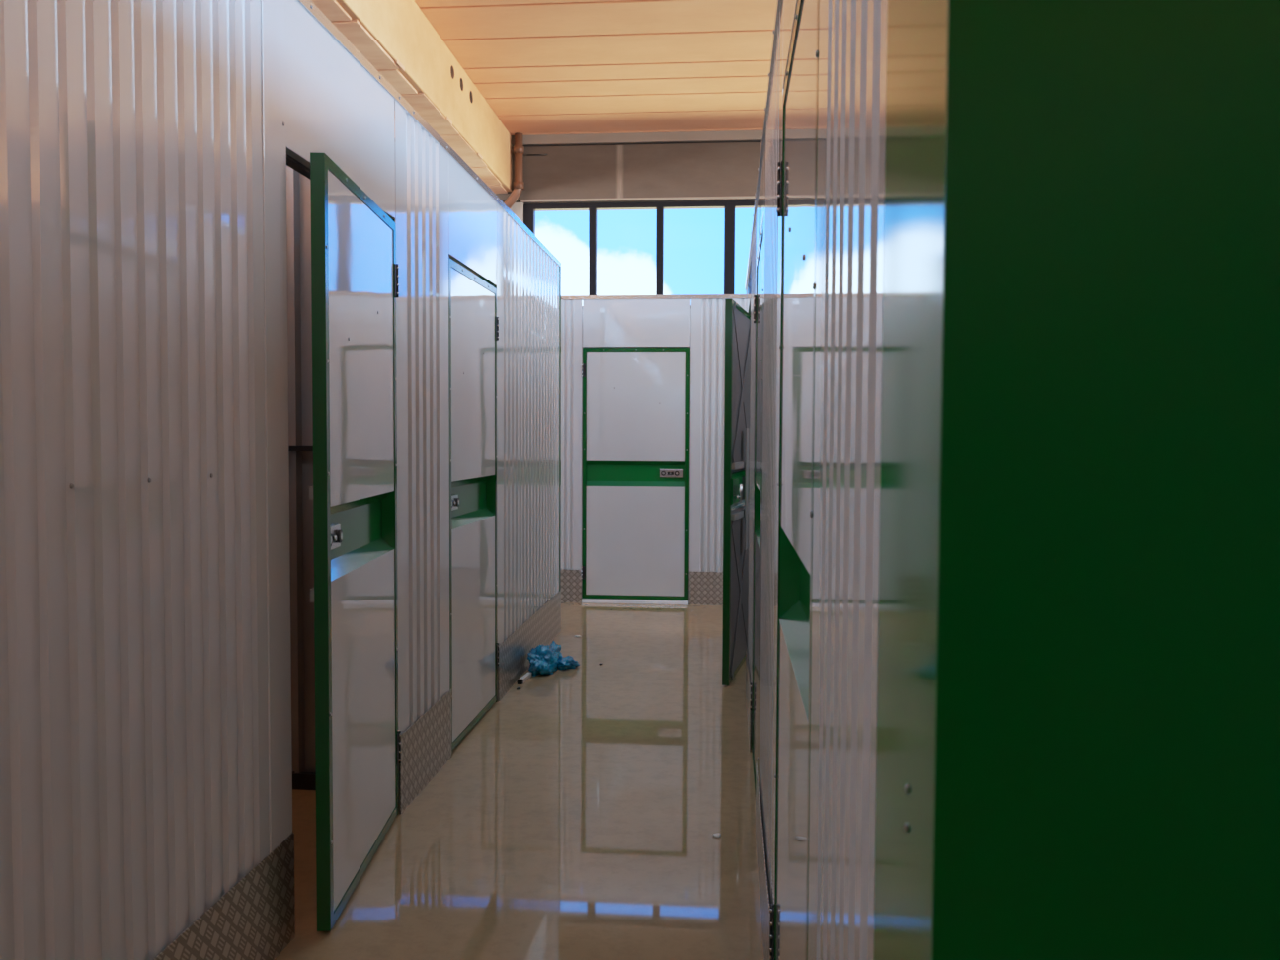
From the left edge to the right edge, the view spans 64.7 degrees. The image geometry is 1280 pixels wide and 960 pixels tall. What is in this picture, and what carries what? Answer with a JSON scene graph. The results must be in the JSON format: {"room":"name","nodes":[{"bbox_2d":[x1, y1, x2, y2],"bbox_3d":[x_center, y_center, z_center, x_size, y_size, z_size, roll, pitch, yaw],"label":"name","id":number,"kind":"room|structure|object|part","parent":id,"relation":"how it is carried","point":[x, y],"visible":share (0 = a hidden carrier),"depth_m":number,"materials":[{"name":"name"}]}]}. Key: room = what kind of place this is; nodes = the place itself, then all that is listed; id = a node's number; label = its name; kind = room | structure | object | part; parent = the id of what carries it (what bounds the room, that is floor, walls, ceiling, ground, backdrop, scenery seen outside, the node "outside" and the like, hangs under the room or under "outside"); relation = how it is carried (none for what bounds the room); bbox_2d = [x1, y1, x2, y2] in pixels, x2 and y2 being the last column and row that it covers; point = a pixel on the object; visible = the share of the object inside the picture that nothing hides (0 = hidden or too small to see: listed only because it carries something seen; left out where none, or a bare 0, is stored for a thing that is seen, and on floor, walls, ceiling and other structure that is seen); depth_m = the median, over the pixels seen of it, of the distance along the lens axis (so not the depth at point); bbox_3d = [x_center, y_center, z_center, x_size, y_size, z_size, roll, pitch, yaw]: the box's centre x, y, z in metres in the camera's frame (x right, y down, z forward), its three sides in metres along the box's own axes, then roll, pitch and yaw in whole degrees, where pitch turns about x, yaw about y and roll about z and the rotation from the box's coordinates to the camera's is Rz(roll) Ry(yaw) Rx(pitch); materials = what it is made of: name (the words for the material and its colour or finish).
{"room":"self storage corridor","nodes":[
{"label":"self storage corridor","id":0,"kind":"room"},
{"bbox_2d":[0,0,560,959],"bbox_3d":[-2.337,0.036,0.678,2.466,2.549,12.939,0,2,5],"label":"wall","id":1,"kind":"structure","parent":0,"point":[157,658],"depth_m":2.20,"materials":[{"name":"white metal"}]},
{"bbox_3d":[-1.097,1.168,0.840,0.003,0.285,3.785,0,2,5],"label":"kick plate","id":2,"kind":"part","parent":1,"relation":"part of","materials":[{"name":"silver metal"}]},
{"bbox_3d":[-2.080,-0.125,3.886,2.378,0.020,0.034,0,2,5],"label":"partition rail","id":3,"kind":"part","parent":1,"relation":"part of","materials":[{"name":"black metal"}]},
{"bbox_3d":[-0.904,-1.097,3.075,0.030,0.411,0.875,0,2,5],"label":"header panel","id":4,"kind":"part","parent":1,"relation":"part of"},
{"bbox_3d":[-2.079,-0.049,3.907,2.378,2.450,0.040,0,2,5],"label":"partition panel","id":5,"kind":"part","parent":1,"relation":"part of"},
{"bbox_2d":[309,152,400,931],"bbox_3d":[-0.873,0.163,3.129,0.078,2.080,0.878,0,2,-2],"label":"door","id":6,"kind":"structure","parent":1,"relation":"in","point":[355,278],"depth_m":2.97,"materials":[{"name":"metal"}]},
{"bbox_3d":[-0.890,0.018,3.119,0.020,0.035,0.812,0,2,-2],"label":"stiffener rail","id":7,"kind":"part","parent":6,"relation":"part of","materials":[{"name":"white metal"}]},
{"bbox_3d":[-0.891,0.296,3.131,0.020,0.035,0.812,0,2,-2],"label":"stiffener rail","id":8,"kind":"part","parent":6,"relation":"part of","materials":[{"name":"grey metal"}]},
{"bbox_3d":[-0.874,0.164,2.834,0.016,0.066,0.194,0,2,-2],"label":"lock plate","id":9,"kind":"part","parent":6,"relation":"part of","materials":[{"name":"metal"}]},
{"bbox_3d":[-0.858,-0.395,3.103,0.027,0.901,0.810,0,2,-2],"label":"panel","id":10,"kind":"part","parent":6,"relation":"part of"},
{"bbox_3d":[-0.863,0.715,3.149,0.027,0.914,0.810,0,2,-2],"label":"panel","id":11,"kind":"part","parent":6,"relation":"part of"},
{"bbox_3d":[-0.826,1.040,3.937,0.003,0.285,0.665,0,2,5],"label":"kick plate","id":12,"kind":"part","parent":1,"relation":"part of","materials":[{"name":"silver metal"}]},
{"bbox_3d":[-0.919,-1.310,2.907,0.046,0.032,8.135,0,2,5],"label":"rail","id":13,"kind":"part","parent":1,"relation":"part of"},
{"bbox_3d":[-0.769,-1.161,4.621,0.030,0.411,0.876,0,2,5],"label":"header panel","id":14,"kind":"part","parent":1,"relation":"part of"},
{"bbox_2d":[448,257,498,751],"bbox_3d":[-0.789,0.099,4.678,0.078,2.080,0.878,0,2,5],"label":"door","id":15,"kind":"structure","parent":1,"relation":"in","point":[473,321],"depth_m":4.65,"materials":[{"name":"metal"}]},
{"bbox_3d":[-0.823,0.100,4.385,0.016,0.066,0.194,0,2,5],"label":"lock plate","id":16,"kind":"part","parent":15,"relation":"part of","materials":[{"name":"metal"}]},
{"bbox_3d":[-0.774,-0.459,4.650,0.027,0.901,0.810,0,2,5],"label":"panel","id":17,"kind":"part","parent":15,"relation":"part of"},
{"bbox_3d":[-0.779,0.650,4.697,0.027,0.914,0.810,0,2,5],"label":"panel","id":18,"kind":"part","parent":15,"relation":"part of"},
{"bbox_3d":[-0.637,0.950,6.103,0.003,0.285,1.911,0,2,5],"label":"kick plate","id":19,"kind":"part","parent":1,"relation":"part of","materials":[{"name":"silver metal"}]},
{"bbox_3d":[-0.570,-0.204,6.996,0.040,2.517,0.034,0,2,5],"label":"trim","id":20,"kind":"part","parent":1,"relation":"part of","materials":[{"name":"white metal"}]},
{"bbox_2d":[274,602,764,959],"bbox_3d":[0.059,1.377,0.815,18.000,0.120,19.520,0,2,5],"label":"floor","id":21,"kind":"structure","parent":0,"point":[578,818],"depth_m":3.49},
{"bbox_2d":[517,672,531,684],"bbox_3d":[-0.640,1.100,5.612,0.027,0.026,0.190,1,2,11],"label":"tube","id":22,"kind":"object","parent":21,"relation":"on","point":[526,676],"visible":1,"depth_m":5.58,"materials":[{"name":"white plastic"}]},
{"bbox_2d":[527,640,579,676],"bbox_3d":[-0.504,1.030,5.903,0.275,0.166,0.475,1,3,23],"label":"plastic bag","id":23,"kind":"object","parent":21,"relation":"on","point":[543,660],"visible":1,"depth_m":5.78,"materials":[{"name":"blue plastic"}]},
{"bbox_2d":[394,0,776,135],"bbox_3d":[0.082,-3.163,0.625,18.000,0.120,19.520,0,2,5],"label":"ceiling","id":24,"kind":"structure","parent":0,"point":[541,66],"depth_m":8.23,"materials":[{"name":"beige wood"}]},
{"bbox_2d":[311,0,511,193],"bbox_3d":[-2.358,-2.828,0.751,0.423,0.582,19.318,0,2,5],"label":"beam","id":25,"kind":"structure","parent":24,"relation":"attached to","point":[395,37],"depth_m":7.55,"materials":[{"name":"beige wood"}]},
{"bbox_2d":[495,130,762,223],"bbox_3d":[0.912,-1.291,10.342,18.000,4.425,0.286,0,2,5],"label":"wall","id":26,"kind":"structure","parent":0,"point":[678,166],"depth_m":10.23,"materials":[{"name":"paint"}]},
{"bbox_2d":[503,132,524,208],"bbox_3d":[-1.321,-3.091,10.285,0.287,0.837,0.136,0,2,5],"label":"drainpipe","id":27,"kind":"object","parent":26,"relation":"attached to","point":[519,149],"visible":0.84,"depth_m":10.22,"materials":[{"name":"brown metal"}]},
{"bbox_2d":[523,200,754,309],"bbox_3d":[2.897,-2.252,10.102,8.220,1.105,0.100,0,2,5],"label":"window","id":28,"kind":"structure","parent":26,"relation":"in","point":[729,206],"depth_m":10.29,"materials":[{"name":"black metal"}]},
{"bbox_2d":[560,294,745,605],"bbox_3d":[0.715,-0.237,8.182,9.000,2.497,0.160,0,2,5],"label":"wall","id":29,"kind":"structure","parent":0,"point":[665,320],"depth_m":8.16,"materials":[{"name":"white metal"}]},
{"bbox_3d":[-2.129,0.854,8.410,3.313,0.270,0.003,0,2,5],"label":"kick plate","id":30,"kind":"part","parent":29,"relation":"part of","materials":[{"name":"silver metal"}]},
{"bbox_2d":[581,347,690,600],"bbox_3d":[-0.036,-0.048,8.225,0.876,2.041,0.078,0,2,5],"label":"door","id":31,"kind":"structure","parent":29,"relation":"in","point":[636,401],"depth_m":8.20,"materials":[{"name":"metal"}]},
{"bbox_3d":[-0.036,0.495,8.234,0.808,0.892,0.027,0,2,5],"label":"panel","id":32,"kind":"part","parent":31,"relation":"part of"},
{"bbox_3d":[-0.031,-0.595,8.189,0.808,0.884,0.027,0,2,5],"label":"panel","id":33,"kind":"part","parent":31,"relation":"part of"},
{"bbox_3d":[0.257,-0.055,8.207,0.194,0.066,0.016,0,2,5],"label":"lock plate","id":34,"kind":"part","parent":31,"relation":"part of","materials":[{"name":"metal"}]},
{"bbox_3d":[-0.023,-0.198,8.319,1.072,2.400,0.020,0,2,5],"label":"partition panel","id":35,"kind":"part","parent":29,"relation":"part of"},
{"bbox_3d":[-0.028,-1.267,8.159,0.872,0.385,0.030,0,2,5],"label":"header panel","id":36,"kind":"part","parent":29,"relation":"part of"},
{"bbox_3d":[0.717,-1.467,8.088,9.000,0.032,0.046,0,2,5],"label":"rail","id":37,"kind":"part","parent":29,"relation":"part of","materials":[{"name":"white metal"}]},
{"bbox_3d":[2.792,0.896,7.981,4.807,0.270,0.003,0,2,5],"label":"kick plate","id":38,"kind":"part","parent":29,"relation":"part of","materials":[{"name":"silver metal"}]},
{"bbox_2d":[745,0,887,959],"bbox_3d":[0.948,0.148,0.342,2.926,2.385,13.273,1,2,11],"label":"wall","id":39,"kind":"structure","parent":0,"point":[852,34],"depth_m":1.05,"materials":[{"name":"white metal"}]},
{"bbox_2d":[721,299,750,685],"bbox_3d":[0.590,0.056,5.853,0.094,2.080,0.878,1,2,14],"label":"door","id":40,"kind":"structure","parent":39,"relation":"in","point":[737,319],"depth_m":5.60,"materials":[{"name":"metal"}]},
{"bbox_3d":[0.567,0.608,5.878,0.027,0.914,0.810,1,2,14],"label":"panel","id":41,"kind":"part","parent":40,"relation":"part of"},
{"bbox_3d":[0.599,-0.089,5.841,0.020,0.035,0.812,1,2,14],"label":"stiffener rail","id":42,"kind":"part","parent":40,"relation":"part of","materials":[{"name":"white metal"}]},
{"bbox_3d":[0.598,0.189,5.853,0.020,0.035,0.812,1,2,14],"label":"stiffener rail","id":43,"kind":"part","parent":40,"relation":"part of","materials":[{"name":"white metal"}]},
{"bbox_3d":[0.523,1.027,4.891,0.003,0.245,1.104,0,2,5],"label":"kick plate","id":44,"kind":"part","parent":39,"relation":"part of","materials":[{"name":"silver metal"}]},
{"bbox_3d":[0.641,-1.121,5.794,0.030,0.247,0.878,0,2,5],"label":"header panel","id":45,"kind":"part","parent":39,"relation":"part of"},
{"bbox_2d":[749,220,763,795],"bbox_3d":[0.476,0.139,3.861,0.078,2.080,0.878,0,2,5],"label":"door","id":46,"kind":"structure","parent":39,"relation":"in","point":[758,299],"depth_m":3.95,"materials":[{"name":"metal"}]},
{"bbox_3d":[0.460,0.691,3.882,0.027,0.914,0.810,0,2,5],"label":"panel","id":47,"kind":"part","parent":46,"relation":"part of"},
{"bbox_3d":[0.466,-0.419,3.836,0.027,0.901,0.810,0,2,5],"label":"panel","id":48,"kind":"part","parent":46,"relation":"part of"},
{"bbox_3d":[0.467,-1.039,3.810,0.030,0.247,0.877,0,2,5],"label":"header panel","id":49,"kind":"part","parent":39,"relation":"part of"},
{"bbox_3d":[0.346,1.110,2.873,0.003,0.245,1.175,0,2,5],"label":"kick plate","id":50,"kind":"part","parent":39,"relation":"part of","materials":[{"name":"silver metal"}]},
{"bbox_3d":[0.467,-1.175,3.772,0.046,0.032,6.183,0,2,5],"label":"rail","id":51,"kind":"part","parent":39,"relation":"part of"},
{"bbox_3d":[0.286,-0.954,1.736,0.030,0.247,0.915,0,2,5],"label":"header panel","id":52,"kind":"part","parent":39,"relation":"part of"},
{"bbox_2d":[769,0,819,959],"bbox_3d":[0.294,0.225,1.788,0.078,2.080,0.917,0,2,5],"label":"door","id":53,"kind":"structure","parent":39,"relation":"in","point":[797,170],"depth_m":1.74,"materials":[{"name":"metal"}]},
{"bbox_3d":[0.279,0.776,1.809,0.027,0.914,0.849,0,2,5],"label":"panel","id":54,"kind":"part","parent":53,"relation":"part of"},
{"bbox_3d":[0.284,-0.333,1.762,0.027,0.901,0.849,0,2,5],"label":"panel","id":55,"kind":"part","parent":53,"relation":"part of","materials":[{"name":"white metal"}]},
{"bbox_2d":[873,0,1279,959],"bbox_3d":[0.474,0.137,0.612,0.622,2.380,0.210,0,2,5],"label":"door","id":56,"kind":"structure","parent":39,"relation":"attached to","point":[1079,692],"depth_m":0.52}
]}

